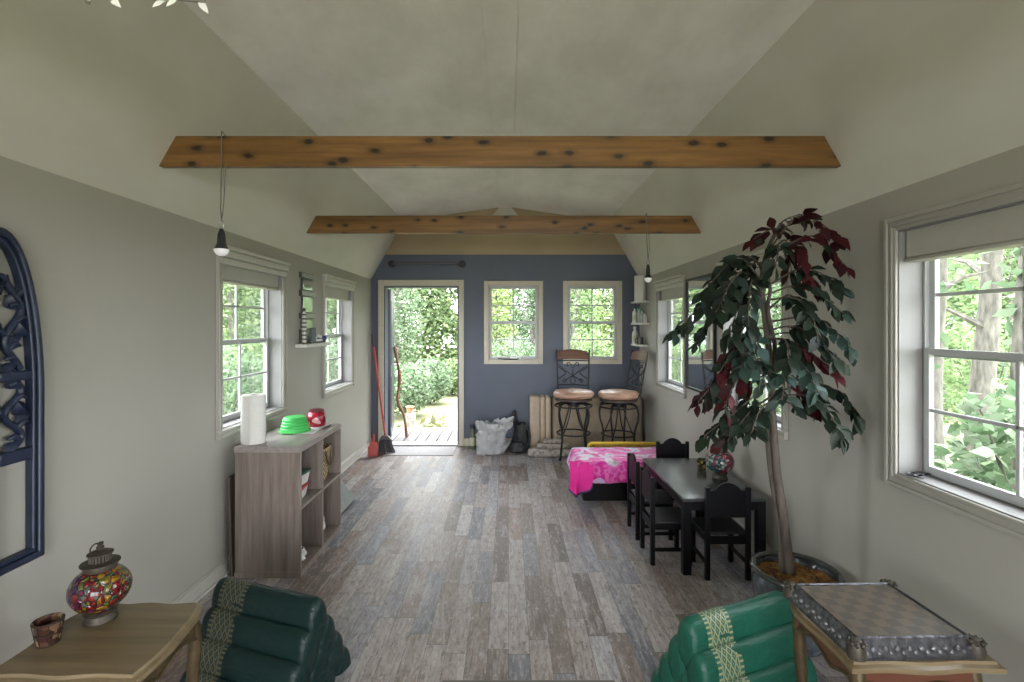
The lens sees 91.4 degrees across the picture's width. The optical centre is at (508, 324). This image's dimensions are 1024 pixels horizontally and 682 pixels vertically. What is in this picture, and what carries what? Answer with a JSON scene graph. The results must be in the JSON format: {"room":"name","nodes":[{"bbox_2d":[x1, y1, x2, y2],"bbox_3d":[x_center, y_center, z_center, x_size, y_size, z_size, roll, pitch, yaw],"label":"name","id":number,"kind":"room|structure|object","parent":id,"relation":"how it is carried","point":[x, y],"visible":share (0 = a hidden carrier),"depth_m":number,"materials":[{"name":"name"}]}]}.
{"room":"living room","nodes":[
{"label":"living room","id":0,"kind":"room"},
{"bbox_2d":[0,156,370,664],"bbox_3d":[-1.805,0.475,1.865,0.130,2.110,8.930,0,0,0],"label":"wall","id":1,"kind":"structure","parent":0,"point":[125,288],"depth_m":2.30,"materials":[{"name":"paint"}]},
{"bbox_2d":[0,227,44,575],"bbox_3d":[-1.718,0.256,1.665,0.042,1.172,0.336,0,0,0],"label":"decorative frame","id":2,"kind":"object","parent":1,"relation":"attached to","point":[22,298],"depth_m":1.77,"materials":[{"name":"blue paint"}]},
{"bbox_2d":[215,245,290,439],"bbox_3d":[-1.778,0.103,3.425,0.199,1.164,0.932,0,0,0],"label":"window","id":3,"kind":"structure","parent":1,"relation":"in","point":[239,267],"depth_m":3.62,"materials":[{"name":"paint"}]},
{"bbox_2d":[171,438,371,603],"bbox_3d":[-1.727,1.481,1.865,0.026,0.098,8.930,0,0,0],"label":"baseboard","id":4,"kind":"structure","parent":1,"relation":"attached to","point":[196,592],"depth_m":2.92,"materials":[{"name":"paint"}]},
{"bbox_2d":[299,272,314,343],"bbox_3d":[-1.726,-0.143,4.292,0.025,0.599,0.287,0,0,0],"label":"mirror panel","id":5,"kind":"object","parent":1,"relation":"attached to","point":[306,293],"visible":0.72,"depth_m":4.26,"materials":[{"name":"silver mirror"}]},
{"bbox_2d":[303,279,311,290],"bbox_3d":[-1.724,-0.344,4.291,0.005,0.088,0.198,0,0,0],"label":"mirror","id":6,"kind":"object","parent":5,"relation":"on","point":[307,283],"depth_m":4.28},
{"bbox_2d":[303,297,311,311],"bbox_3d":[-1.724,-0.173,4.291,0.005,0.128,0.198,0,0,0],"label":"mirror","id":7,"kind":"object","parent":5,"relation":"on","point":[307,301],"depth_m":4.28,"materials":[{"name":"mirror"}]},
{"bbox_2d":[302,272,314,279],"bbox_3d":[-1.716,-0.418,4.295,0.005,0.038,0.270,0,0,0],"label":"mirror","id":8,"kind":"object","parent":5,"relation":"attached to","point":[305,276],"depth_m":4.27,"materials":[{"name":"silver mirror"}]},
{"bbox_2d":[295,342,330,347],"bbox_3d":[-1.690,0.171,4.345,0.098,0.028,0.550,0,0,0],"label":"wall shelf","id":9,"kind":"object","parent":1,"relation":"attached to","point":[307,345],"visible":0.91,"depth_m":4.18,"materials":[{"name":"wood"}]},
{"bbox_2d":[301,308,306,343],"bbox_3d":[-1.678,0.007,4.105,0.042,0.298,0.042,0,0,0],"label":"striped tower","id":10,"kind":"object","parent":9,"relation":"on","point":[304,317],"visible":0.99,"depth_m":4.09,"materials":[{"name":"silver metal"}]},
{"bbox_2d":[309,327,315,343],"bbox_3d":[-1.667,0.089,4.258,0.014,0.135,0.115,0,0,0],"label":"picture frame","id":11,"kind":"object","parent":9,"relation":"on","point":[312,331],"visible":0.91,"depth_m":4.23,"materials":[{"name":"silver metal"}]},
{"bbox_2d":[322,274,356,398],"bbox_3d":[-1.778,0.103,5.110,0.199,1.164,0.922,0,0,0],"label":"window","id":12,"kind":"structure","parent":1,"relation":"in","point":[342,290],"depth_m":5.47,"materials":[{"name":"paint"}]},
{"bbox_2d":[156,446,848,681],"bbox_3d":[-0.040,1.555,1.930,3.400,0.050,9.060,0,0,0],"label":"floor","id":13,"kind":"structure","parent":0,"point":[466,564],"depth_m":2.98,"materials":[{"name":"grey wood"}]},
{"bbox_2d":[0,602,202,681],"bbox_3d":[-1.273,1.260,1.597,0.460,0.540,0.406,0,0,0],"label":"side table","id":14,"kind":"object","parent":13,"relation":"on","point":[138,645],"visible":0.93,"depth_m":1.55,"materials":[{"name":"brown wood"}]},
{"bbox_2d":[30,612,65,648],"bbox_3d":[-1.432,0.953,1.555,0.082,0.074,0.082,0,0,0],"label":"cup","id":15,"kind":"object","parent":14,"relation":"on","point":[46,630],"visible":1,"depth_m":1.54,"materials":[{"name":"tile"}]},
{"bbox_2d":[66,541,132,626],"bbox_3d":[-1.376,0.859,1.685,0.176,0.261,0.176,0,0,0],"label":"lantern","id":16,"kind":"object","parent":14,"relation":"on","point":[95,593],"visible":1,"depth_m":1.64,"materials":[{"name":"glass"}]},
{"bbox_2d":[227,474,234,576],"bbox_3d":[-1.694,1.228,3.345,0.039,0.600,0.620,0,0,0],"label":"wood board","id":17,"kind":"object","parent":13,"relation":"on","point":[231,479],"visible":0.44,"depth_m":3.04,"materials":[{"name":"wood"}]},
{"bbox_2d":[179,577,350,681],"bbox_3d":[-1.037,1.328,2.155,0.558,0.403,0.433,0,0,19],"label":"cushion","id":18,"kind":"object","parent":13,"relation":"on","point":[252,631],"visible":0.98,"depth_m":2.06,"materials":[{"name":"fabric"}]},
{"bbox_2d":[234,423,340,577],"bbox_3d":[-1.458,1.133,3.388,0.405,0.794,0.735,0,0,0],"label":"cubby shelf","id":19,"kind":"object","parent":13,"relation":"on","point":[273,521],"visible":0.88,"depth_m":3.02,"materials":[{"name":"grey wood"}]},
{"bbox_2d":[241,393,265,444],"bbox_3d":[-1.595,0.586,3.125,0.142,0.301,0.142,0,0,-44],"label":"paper towel roll","id":20,"kind":"object","parent":19,"relation":"on","point":[253,406],"visible":1,"depth_m":3.07,"materials":[{"name":"paper"}]},
{"bbox_2d":[302,468,311,497],"bbox_3d":[-1.375,1.022,3.185,0.194,0.168,0.221,0,0,-7],"label":"tub","id":21,"kind":"object","parent":19,"relation":"on","point":[304,486],"depth_m":3.21,"materials":[{"name":"plastic"}]},
{"bbox_2d":[298,425,325,433],"bbox_3d":[-1.435,0.733,3.515,0.220,0.003,0.300,0,0,-3],"label":"paper sheet","id":22,"kind":"object","parent":19,"relation":"on","point":[313,430],"visible":0.39,"depth_m":3.47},
{"bbox_2d":[278,415,310,433],"bbox_3d":[-1.475,0.680,3.450,0.210,0.101,0.210,0,0,0],"label":"bowl","id":23,"kind":"object","parent":22,"relation":"on","point":[291,424],"visible":1,"depth_m":3.38,"materials":[{"name":"green plastic"}]},
{"bbox_2d":[307,408,325,426],"bbox_3d":[-1.395,0.670,3.632,0.134,0.132,0.134,0,0,0],"label":"jar","id":24,"kind":"object","parent":19,"relation":"on","point":[316,417],"visible":0.93,"depth_m":3.58,"materials":[{"name":"glass"}]},
{"bbox_2d":[323,443,332,479],"bbox_3d":[-1.390,0.988,3.565,0.249,0.234,0.230,0,0,0],"label":"woven basket","id":25,"kind":"object","parent":19,"relation":"on","point":[327,450],"visible":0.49,"depth_m":3.56,"materials":[{"name":"wicker"}]},
{"bbox_2d":[341,479,353,513],"bbox_3d":[-1.525,1.265,4.080,0.364,0.525,0.560,0,0,0],"label":"flat panel","id":26,"kind":"object","parent":13,"relation":"on","point":[347,498],"visible":0.24,"depth_m":4.25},
{"bbox_2d":[368,434,377,456],"bbox_3d":[-1.580,1.404,5.845,0.109,0.252,0.089,0,0,-9],"label":"dustpan","id":27,"kind":"object","parent":13,"relation":"on","point":[373,449],"visible":1,"depth_m":5.84,"materials":[{"name":"red paint"}]},
{"bbox_2d":[371,334,394,452],"bbox_3d":[-1.540,0.816,6.027,0.397,1.418,0.151,0,0,25],"label":"broom","id":28,"kind":"object","parent":13,"relation":"on","point":[382,448],"visible":1,"depth_m":5.99,"materials":[{"name":"red paint"}]},
{"bbox_2d":[385,447,455,455],"bbox_3d":[-1.050,1.526,6.055,0.800,0.007,0.420,0,0,0],"label":"door mat","id":29,"kind":"object","parent":13,"relation":"on","point":[399,451],"visible":0.84,"depth_m":6.02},
{"bbox_2d":[469,425,475,448],"bbox_3d":[-0.448,1.387,6.200,0.077,0.285,0.077,0,0,0],"label":"spray bottle","id":30,"kind":"object","parent":13,"relation":"on","point":[472,437],"visible":1,"depth_m":6.17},
{"bbox_2d":[475,416,514,454],"bbox_3d":[-0.165,1.315,5.973,0.479,0.426,0.425,0,0,0],"label":"plastic bag","id":31,"kind":"object","parent":13,"relation":"on","point":[492,440],"visible":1,"depth_m":5.85,"materials":[{"name":"grey"}]},
{"bbox_2d":[507,410,530,452],"bbox_3d":[0.120,1.295,6.069,0.297,0.471,0.332,0,0,-11],"label":"backpack","id":32,"kind":"object","parent":13,"relation":"on","point":[519,442],"visible":0.98,"depth_m":6.04,"materials":[{"name":"grey fabric"}]},
{"bbox_2d":[442,680,614,681],"bbox_3d":[0.060,1.305,1.288,0.530,0.450,0.475,0,0,0],"label":"coffee table","id":33,"kind":"object","parent":13,"relation":"on","point":[442,680],"visible":1,"depth_m":1.52,"materials":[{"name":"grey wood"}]},
{"bbox_2d":[529,395,550,447],"bbox_3d":[0.387,1.202,6.157,0.250,0.655,0.275,0,0,0],"label":"mattress","id":34,"kind":"object","parent":13,"relation":"on","point":[539,406],"visible":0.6,"depth_m":6.09,"materials":[{"name":"beige fabric"}]},
{"bbox_2d":[527,439,570,456],"bbox_3d":[0.474,1.427,5.809,0.509,0.206,0.135,0,0,0],"label":"folded blanket","id":35,"kind":"object","parent":13,"relation":"on","point":[549,447],"visible":0.86,"depth_m":5.76,"materials":[{"name":"fabric"}]},
{"bbox_2d":[553,349,593,460],"bbox_3d":[0.751,0.912,5.818,0.471,1.237,0.546,0,0,2],"label":"bar stool","id":36,"kind":"object","parent":13,"relation":"on","point":[573,397],"visible":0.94,"depth_m":5.73,"materials":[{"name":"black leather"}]},
{"bbox_2d":[551,396,642,447],"bbox_3d":[1.078,1.208,6.143,1.100,0.660,0.238,0,0,0],"label":"seat cushion","id":37,"kind":"object","parent":13,"relation":"on","point":[594,426],"visible":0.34,"depth_m":6.04,"materials":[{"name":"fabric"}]},
{"bbox_2d":[587,442,655,447],"bbox_3d":[1.130,1.335,4.892,0.727,0.384,0.030,0,0,0],"label":"tray","id":38,"kind":"object","parent":13,"relation":"on","point":[590,444],"visible":0.26,"depth_m":4.88,"materials":[{"name":"yellow plastic"}]},
{"bbox_2d":[598,350,648,441],"bbox_3d":[1.293,0.912,5.731,0.546,1.237,0.471,0,0,-16],"label":"bar stool","id":39,"kind":"object","parent":13,"relation":"on","point":[619,398],"visible":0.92,"depth_m":5.63,"materials":[{"name":"black metal"}]},
{"bbox_2d":[581,482,674,500],"bbox_3d":[1.048,1.361,4.597,0.810,0.337,0.512,0,0,0],"label":"storage chest","id":40,"kind":"object","parent":13,"relation":"on","point":[614,491],"visible":0.16,"depth_m":4.35,"materials":[{"name":"black paint"}]},
{"bbox_2d":[566,447,655,497],"bbox_3d":[0.991,1.322,4.496,0.949,0.307,0.651,0,0,0],"label":"fleece blanket","id":41,"kind":"object","parent":40,"relation":"on","point":[588,466],"visible":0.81,"depth_m":4.31,"materials":[{"name":"fabric"}]},
{"bbox_2d":[627,453,673,539],"bbox_3d":[1.041,1.238,3.685,0.272,0.584,0.272,0,0,0],"label":"chair","id":42,"kind":"object","parent":13,"relation":"on","point":[662,499],"visible":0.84,"depth_m":3.61,"materials":[{"name":"black paint"}]},
{"bbox_2d":[640,466,692,564],"bbox_3d":[1.041,1.238,3.315,0.272,0.584,0.272,0,0,0],"label":"chair","id":43,"kind":"object","parent":13,"relation":"on","point":[661,518],"visible":0.88,"depth_m":3.26,"materials":[{"name":"black paint"}]},
{"bbox_2d":[656,438,699,516],"bbox_3d":[1.372,1.238,4.064,0.272,0.584,0.272,0,0,0],"label":"chair","id":44,"kind":"object","parent":13,"relation":"on","point":[671,447],"visible":0.22,"depth_m":4.18,"materials":[{"name":"black paint"}]},
{"bbox_2d":[642,458,766,574],"bbox_3d":[1.320,1.295,3.515,0.510,0.470,0.930,0,0,0],"label":"table","id":45,"kind":"object","parent":13,"relation":"on","point":[682,479],"visible":0.57,"depth_m":3.24,"materials":[{"name":"black paint"}]},
{"bbox_2d":[705,437,734,479],"bbox_3d":[1.465,0.918,3.470,0.190,0.283,0.190,0,0,0],"label":"lantern","id":46,"kind":"object","parent":45,"relation":"on","point":[720,464],"visible":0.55,"depth_m":3.41,"materials":[{"name":"multicoloured metal"}]},
{"bbox_2d":[691,482,750,580],"bbox_3d":[1.316,1.238,3.126,0.272,0.584,0.272,0,0,0],"label":"chair","id":47,"kind":"object","parent":13,"relation":"on","point":[724,503],"visible":0.92,"depth_m":3.00,"materials":[{"name":"black paint"}]},
{"bbox_2d":[651,590,817,681],"bbox_3d":[0.925,1.328,2.027,0.548,0.403,0.433,0,0,-23],"label":"cushion","id":48,"kind":"object","parent":13,"relation":"on","point":[750,639],"visible":0.98,"depth_m":1.95,"materials":[{"name":"fabric"}]},
{"bbox_2d":[662,208,865,656],"bbox_3d":[1.214,0.486,2.388,0.808,2.086,0.645,0,0,33],"label":"potted tree","id":49,"kind":"object","parent":13,"relation":"on","point":[770,568],"visible":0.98,"depth_m":2.31,"materials":[{"name":"green plant"}]},
{"bbox_2d":[790,601,1006,681],"bbox_3d":[1.227,1.260,1.652,0.460,0.540,0.406,0,0,0],"label":"side table","id":50,"kind":"object","parent":13,"relation":"on","point":[971,670],"visible":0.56,"depth_m":1.49,"materials":[{"name":"brown wood"}]},
{"bbox_2d":[782,579,987,662],"bbox_3d":[1.211,0.960,1.655,0.419,0.060,0.385,0,0,-2],"label":"tray","id":51,"kind":"object","parent":50,"relation":"on","point":[872,621],"visible":1,"depth_m":1.58,"materials":[{"name":"silver metal"}]},
{"bbox_2d":[371,208,639,442],"bbox_3d":[-0.040,0.021,6.395,3.660,3.017,0.130,0,0,0],"label":"wall","id":52,"kind":"structure","parent":0,"point":[491,391],"depth_m":6.33,"materials":[{"name":"blue paint"}]},
{"bbox_2d":[378,280,463,445],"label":"door","id":53,"kind":"structure","parent":52,"relation":"in","point":[386,364],"depth_m":6.33,"materials":[{"name":"beige paint"}]},
{"bbox_2d":[388,260,465,267],"bbox_3d":[-1.030,-0.771,6.284,0.980,0.090,0.090,0,0,0],"label":"curtain rod","id":54,"kind":"object","parent":52,"relation":"attached to","point":[391,263],"visible":1,"depth_m":6.25,"materials":[{"name":"grey metal"}]},
{"bbox_2d":[493,208,517,214],"bbox_3d":[-0.040,-1.430,6.319,0.320,0.086,0.019,0,0,0],"label":"trim","id":55,"kind":"structure","parent":52,"relation":"attached to","point":[501,211],"depth_m":6.31,"materials":[{"name":"paint"}]},
{"bbox_2d":[484,281,542,363],"bbox_3d":[0.062,-0.032,6.352,0.746,1.051,0.084,0,0,0],"label":"window","id":56,"kind":"structure","parent":52,"relation":"in","point":[488,285],"depth_m":6.33,"materials":[{"name":"beige paint"}]},
{"bbox_2d":[563,281,621,363],"bbox_3d":[1.062,-0.032,6.354,0.747,1.051,0.080,0,0,0],"label":"window","id":57,"kind":"structure","parent":52,"relation":"in","point":[616,286],"depth_m":6.33,"materials":[{"name":"beige paint"}]},
{"bbox_2d":[0,0,1023,278],"bbox_3d":[-0.040,-1.099,1.865,3.574,1.037,9.190,0,0,0],"label":"ceiling","id":58,"kind":"structure","parent":0,"point":[903,93],"depth_m":2.41,"materials":[{"name":"paint"}]},
{"bbox_2d":[482,0,517,207],"bbox_3d":[-0.040,-1.480,1.865,0.166,0.011,8.930,0,0,0],"label":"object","id":59,"kind":"structure","parent":58,"relation":"attached to","point":[500,17],"depth_m":2.88,"materials":[{"name":"paint"}]},
{"bbox_2d":[159,136,840,167],"bbox_3d":[-0.040,-0.819,2.369,3.214,0.142,0.038,0,0,0],"label":"ceiling beam","id":60,"kind":"structure","parent":58,"relation":"attached to","point":[184,151],"depth_m":2.35,"materials":[{"name":"brown wood"}]},
{"bbox_2d":[213,131,229,255],"bbox_3d":[-1.338,-0.616,2.347,0.067,0.591,0.102,0,0,0],"label":"pendant bulb","id":61,"kind":"object","parent":60,"relation":"hanging from","point":[221,249],"visible":0.96,"depth_m":2.33,"materials":[{"name":"grey metal"}]},
{"bbox_2d":[213,229,229,249],"bbox_3d":[-1.338,-0.401,2.330,0.067,0.095,0.067,0,0,0],"label":"socket","id":62,"kind":"object","parent":61,"relation":"attached to","point":[221,237],"depth_m":2.31,"materials":[{"name":"black plastic"}]},
{"bbox_2d":[306,216,700,233],"bbox_3d":[-0.040,-0.819,4.079,3.214,0.142,0.038,0,0,0],"label":"ceiling beam","id":63,"kind":"structure","parent":58,"relation":"attached to","point":[320,224],"depth_m":4.06,"materials":[{"name":"brown wood"}]},
{"bbox_2d":[644,213,651,282],"bbox_3d":[1.126,-0.627,4.059,0.061,0.569,0.099,0,0,0],"label":"pendant bulb","id":64,"kind":"object","parent":63,"relation":"hanging from","point":[648,278],"visible":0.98,"depth_m":4.03,"materials":[{"name":"grey metal"}]},
{"bbox_2d":[640,145,1023,681],"bbox_3d":[1.725,0.475,1.865,0.130,2.110,8.930,0,0,0],"label":"wall","id":65,"kind":"structure","parent":0,"point":[842,512],"depth_m":2.31,"materials":[{"name":"paint"}]},
{"bbox_2d":[631,301,649,303],"bbox_3d":[1.589,-0.276,6.060,0.139,0.022,0.400,0,0,0],"label":"corner shelf","id":66,"kind":"object","parent":65,"relation":"attached to","point":[633,302],"visible":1,"depth_m":5.93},
{"bbox_2d":[634,275,645,300],"bbox_3d":[1.582,-0.441,6.020,0.132,0.306,0.132,0,0,45],"label":"paper towel roll","id":67,"kind":"object","parent":66,"relation":"on","point":[639,282],"visible":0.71,"depth_m":5.96,"materials":[{"name":"paper"}]},
{"bbox_2d":[653,274,686,398],"bbox_3d":[1.698,0.103,5.110,0.199,1.164,0.922,0,0,0],"label":"window","id":68,"kind":"structure","parent":65,"relation":"in","point":[669,289],"depth_m":5.47,"materials":[{"name":"paint"}]},
{"bbox_2d":[685,273,716,392],"bbox_3d":[1.647,0.080,4.305,0.025,1.000,0.640,0,0,0],"label":"wall mirror","id":69,"kind":"object","parent":65,"relation":"attached to","point":[698,367],"visible":0.49,"depth_m":4.33,"materials":[{"name":"black mirror"}]},
{"bbox_2d":[643,439,772,553],"bbox_3d":[1.647,1.468,1.865,0.026,0.125,8.930,0,0,0],"label":"baseboard","id":70,"kind":"structure","parent":65,"relation":"attached to","point":[768,547],"depth_m":3.39,"materials":[{"name":"paint"}]},
{"bbox_2d":[716,245,788,439],"bbox_3d":[1.698,0.103,3.425,0.199,1.164,0.932,0,0,0],"label":"window","id":71,"kind":"structure","parent":65,"relation":"in","point":[782,420],"depth_m":3.15,"materials":[{"name":"paint"}]},
{"bbox_2d":[884,182,1023,539],"bbox_3d":[1.716,0.115,1.725,0.163,1.140,0.910,0,0,0],"label":"window","id":72,"kind":"structure","parent":65,"relation":"in","point":[915,243],"depth_m":2.05,"materials":[{"name":"paint"}]},
{"bbox_2d":[905,472,930,477],"bbox_3d":[1.706,0.619,2.071,0.117,0.008,0.066,0,0,-19],"label":"scissors","id":73,"kind":"object","parent":72,"relation":"on","point":[917,475],"visible":1,"depth_m":2.06,"materials":[{"name":"metal"}]},
{"bbox_3d":[-0.040,-0.818,0.619,3.214,0.142,0.038,0,0,0],"label":"ceiling beam","id":74,"kind":"structure","parent":0,"visible":0},
{"bbox_2d":[84,0,207,12],"bbox_3d":[-0.478,-0.554,0.577,0.285,0.382,0.012,0,0,0],"label":"garland","id":75,"kind":"object","parent":74,"relation":"hanging from","point":[202,3],"visible":1,"depth_m":0.57,"materials":[{"name":"white plant"}]},
{"label":"outside","id":76,"kind":"structure","parent":0,"visible":0},
{"bbox_2d":[224,350,1007,471],"bbox_3d":[0.000,1.690,10.000,60.000,0.001,48.000,0,0,0],"label":"ground","id":77,"kind":"structure","parent":76,"point":[447,405],"depth_m":9.34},
{"bbox_2d":[223,283,261,401],"bbox_3d":[-6.184,-0.521,11.151,1.508,4.457,1.662,0,0,-39],"label":"tree","id":78,"kind":"object","parent":77,"relation":"on","point":[229,297],"visible":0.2,"depth_m":11.08,"materials":[{"name":"green plant"}]},
{"bbox_2d":[223,345,262,415],"bbox_3d":[-4.081,0.984,7.209,1.448,1.419,1.437,0,0,0],"label":"bush","id":79,"kind":"object","parent":77,"relation":"on","point":[248,384],"visible":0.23,"depth_m":7.09,"materials":[{"name":"green plant"}]},
{"bbox_2d":[223,336,262,405],"bbox_3d":[-4.554,0.943,9.113,1.402,1.500,1.419,0,0,21],"label":"bush","id":80,"kind":"object","parent":77,"relation":"on","point":[250,348],"visible":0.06,"depth_m":8.89,"materials":[{"name":"green plant"}]},
{"bbox_2d":[234,286,262,388],"bbox_3d":[-6.527,-0.335,13.236,1.713,4.078,1.682,0,0,0],"label":"tree","id":81,"kind":"object","parent":77,"relation":"on","point":[256,296],"visible":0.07,"depth_m":12.87,"materials":[{"name":"green plant"}]},
{"bbox_2d":[326,338,337,382],"bbox_3d":[-3.808,0.988,11.005,1.414,1.411,1.411,0,0,0],"label":"bush","id":82,"kind":"object","parent":77,"relation":"on","point":[335,350],"visible":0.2,"depth_m":10.69,"materials":[{"name":"green plant"}]},
{"bbox_2d":[326,299,337,375],"bbox_3d":[-4.460,-0.497,13.187,1.383,4.400,1.661,0,0,40],"label":"tree","id":83,"kind":"object","parent":77,"relation":"on","point":[329,308],"visible":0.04,"depth_m":13.04,"materials":[{"name":"green plant"}]},
{"bbox_2d":[388,288,426,371],"bbox_3d":[-3.348,-0.508,15.491,1.623,4.428,1.645,0,0,23],"label":"tree","id":84,"kind":"object","parent":77,"relation":"on","point":[400,330],"visible":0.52,"depth_m":15.32,"materials":[{"name":"green plant"}]},
{"bbox_2d":[405,412,414,426],"bbox_3d":[-1.619,1.568,8.249,0.140,0.240,0.142,0,0,0],"label":"stone block","id":85,"kind":"object","parent":77,"relation":"on","point":[410,417],"visible":0.8,"depth_m":8.18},
{"bbox_2d":[394,362,435,415],"bbox_3d":[-1.913,1.185,9.202,1.135,1.018,1.139,0,0,10],"label":"bush","id":86,"kind":"object","parent":77,"relation":"on","point":[413,396],"visible":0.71,"depth_m":9.00,"materials":[{"name":"green plant"}]},
{"bbox_2d":[394,387,447,427],"bbox_3d":[-0.728,1.556,10.379,5.612,0.411,5.321,0,0,0],"label":"grass","id":87,"kind":"structure","parent":77,"relation":"on","point":[433,420],"depth_m":8.11,"materials":[{"name":"plant"}]},
{"bbox_2d":[391,427,456,441],"bbox_3d":[-0.826,1.623,7.060,2.948,0.125,1.120,0,0,0],"label":"deck","id":88,"kind":"object","parent":77,"relation":"on","point":[418,434],"visible":0.09,"depth_m":7.12,"materials":[{"name":"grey wood"}]},
{"bbox_2d":[393,346,407,436],"bbox_3d":[-1.494,0.925,6.922,0.223,1.270,0.084,0,0,-31],"label":"stick","id":89,"kind":"object","parent":88,"relation":"on","point":[394,347],"visible":1,"depth_m":6.90,"materials":[{"name":"wood"}]},
{"bbox_2d":[407,357,453,403],"bbox_3d":[-1.674,1.184,10.643,1.048,1.019,1.047,0,0,0],"label":"bush","id":90,"kind":"object","parent":77,"relation":"on","point":[437,374],"visible":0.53,"depth_m":10.50,"materials":[{"name":"green plant"}]},
{"bbox_2d":[434,357,456,394],"bbox_3d":[-1.359,1.233,11.997,0.964,0.922,0.928,0,0,0],"label":"bush","id":91,"kind":"object","parent":77,"relation":"on","point":[452,365],"visible":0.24,"depth_m":11.79,"materials":[{"name":"green plant"}]},
{"bbox_2d":[492,289,520,355],"bbox_3d":[-0.442,-0.483,13.712,1.618,4.386,1.608,0,0,21],"label":"tree","id":92,"kind":"object","parent":77,"relation":"on","point":[496,329],"visible":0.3,"depth_m":13.20,"materials":[{"name":"green plant"}]},
{"bbox_2d":[492,336,534,355],"bbox_3d":[0.069,0.941,9.000,1.411,1.505,1.453,0,0,0],"label":"bush","id":93,"kind":"object","parent":77,"relation":"on","point":[520,348],"visible":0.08,"depth_m":8.89,"materials":[{"name":"green plant"}]},
{"bbox_2d":[509,289,534,355],"bbox_3d":[0.851,-0.519,15.918,1.538,4.438,1.720,0,0,-42],"label":"tree","id":94,"kind":"object","parent":77,"relation":"on","point":[531,295],"visible":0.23,"depth_m":15.87,"materials":[{"name":"green plant"}]},
{"bbox_2d":[570,289,601,355],"bbox_3d":[1.743,-0.526,13.545,1.696,4.454,1.727,0,0,0],"label":"tree","id":95,"kind":"object","parent":77,"relation":"on","point":[576,294],"visible":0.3,"depth_m":13.40,"materials":[{"name":"green plant"}]},
{"bbox_2d":[570,329,613,355],"bbox_3d":[1.794,0.887,11.100,1.447,1.613,1.402,0,0,0],"label":"bush","id":96,"kind":"object","parent":77,"relation":"on","point":[602,347],"visible":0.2,"depth_m":10.94,"materials":[{"name":"green plant"}]},
{"bbox_2d":[587,289,613,355],"bbox_3d":[3.287,-0.583,15.628,1.685,4.564,1.640,0,0,0],"label":"tree","id":97,"kind":"object","parent":77,"relation":"on","point":[606,326],"visible":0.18,"depth_m":15.50,"materials":[{"name":"green plant"}]},
{"bbox_2d":[223,248,1017,380],"bbox_3d":[-0.016,-1.387,14.866,37.521,6.415,13.545,0,0,0],"label":"foliage","id":98,"kind":"object","parent":77,"relation":"on","point":[438,313],"visible":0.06,"depth_m":18.73,"materials":[{"name":"green plant"}]},
{"bbox_2d":[672,341,682,382],"bbox_3d":[3.357,0.926,9.242,1.433,1.535,1.441,0,0,0],"label":"bush","id":99,"kind":"object","parent":77,"relation":"on","point":[675,362],"visible":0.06,"depth_m":9.11,"materials":[{"name":"green plant"}]},
{"bbox_2d":[672,299,682,380],"bbox_3d":[3.906,-0.851,12.044,1.544,5.093,1.712,0,0,25],"label":"tree","id":100,"kind":"object","parent":77,"relation":"on","point":[676,303],"visible":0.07,"depth_m":11.74,"materials":[{"name":"green plant"}]},
{"bbox_2d":[743,344,780,414],"bbox_3d":[3.798,0.939,7.398,1.434,1.508,1.421,0,0,0],"label":"bush","id":101,"kind":"object","parent":77,"relation":"on","point":[755,385],"visible":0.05,"depth_m":7.06,"materials":[{"name":"green plant"}]},
{"bbox_2d":[747,284,780,389],"bbox_3d":[6.092,-0.459,12.535,1.672,4.328,1.681,0,0,0],"label":"tree","id":102,"kind":"object","parent":77,"relation":"on","point":[773,285],"visible":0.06,"depth_m":12.16,"materials":[{"name":"green plant"}]},
{"bbox_2d":[758,283,780,336],"bbox_3d":[7.712,-0.645,14.701,1.503,4.690,1.689,0,0,0],"label":"tree","id":103,"kind":"object","parent":77,"relation":"on","point":[779,285],"visible":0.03,"depth_m":14.34,"materials":[{"name":"green plant"}]},
{"bbox_2d":[934,251,992,469],"bbox_3d":[3.622,-0.856,4.265,0.782,5.116,0.790,0,0,26],"label":"tree","id":104,"kind":"object","parent":77,"relation":"on","point":[945,285],"visible":0.04,"depth_m":4.24,"materials":[{"name":"green plant"}]},
{"bbox_2d":[943,254,1004,419],"bbox_3d":[7.802,-0.320,9.115,1.636,4.029,1.711,0,0,-26],"label":"tree","id":105,"kind":"object","parent":77,"relation":"on","point":[960,304],"visible":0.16,"depth_m":8.79,"materials":[{"name":"green plant"}]},
{"bbox_2d":[946,256,1006,402],"bbox_3d":[9.890,-0.454,10.846,1.696,4.312,1.678,0,0,0],"label":"tree","id":106,"kind":"object","parent":77,"relation":"on","point":[998,375],"visible":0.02,"depth_m":10.63,"materials":[{"name":"green plant"}]},
{"bbox_2d":[943,318,1011,424],"bbox_3d":[6.669,0.785,6.993,1.525,1.815,1.521,0,0,0],"label":"tree","id":107,"kind":"object","parent":77,"relation":"on","point":[952,371],"visible":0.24,"depth_m":7.03,"materials":[{"name":"green plant"}]},
{"bbox_2d":[934,378,1023,495],"bbox_3d":[2.949,0.976,2.748,1.058,1.433,1.064,0,0,0],"label":"bush","id":108,"kind":"object","parent":77,"relation":"on","point":[989,441],"visible":0.37,"depth_m":2.85,"materials":[{"name":"green plant"}]},
{"bbox_2d":[946,248,1018,482],"bbox_3d":[4.862,-1.168,5.001,1.590,5.737,1.533,0,0,0],"label":"tree","id":109,"kind":"object","parent":77,"relation":"on","point":[987,327],"visible":0.05,"depth_m":4.97,"materials":[{"name":"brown plant"}]},
{"bbox_2d":[973,247,1017,384],"bbox_3d":[12.192,-0.510,12.014,1.622,4.425,1.717,0,0,36],"label":"tree","id":110,"kind":"object","parent":77,"relation":"on","point":[1010,277],"visible":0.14,"depth_m":11.99,"materials":[{"name":"green plant"}]},
{"bbox_2d":[976,247,1023,490],"bbox_3d":[3.564,-1.244,3.315,0.807,5.880,0.743,0,0,36],"label":"tree","id":111,"kind":"object","parent":77,"relation":"on","point":[1013,327],"visible":0.31,"depth_m":3.41,"materials":[{"name":"green plant"}]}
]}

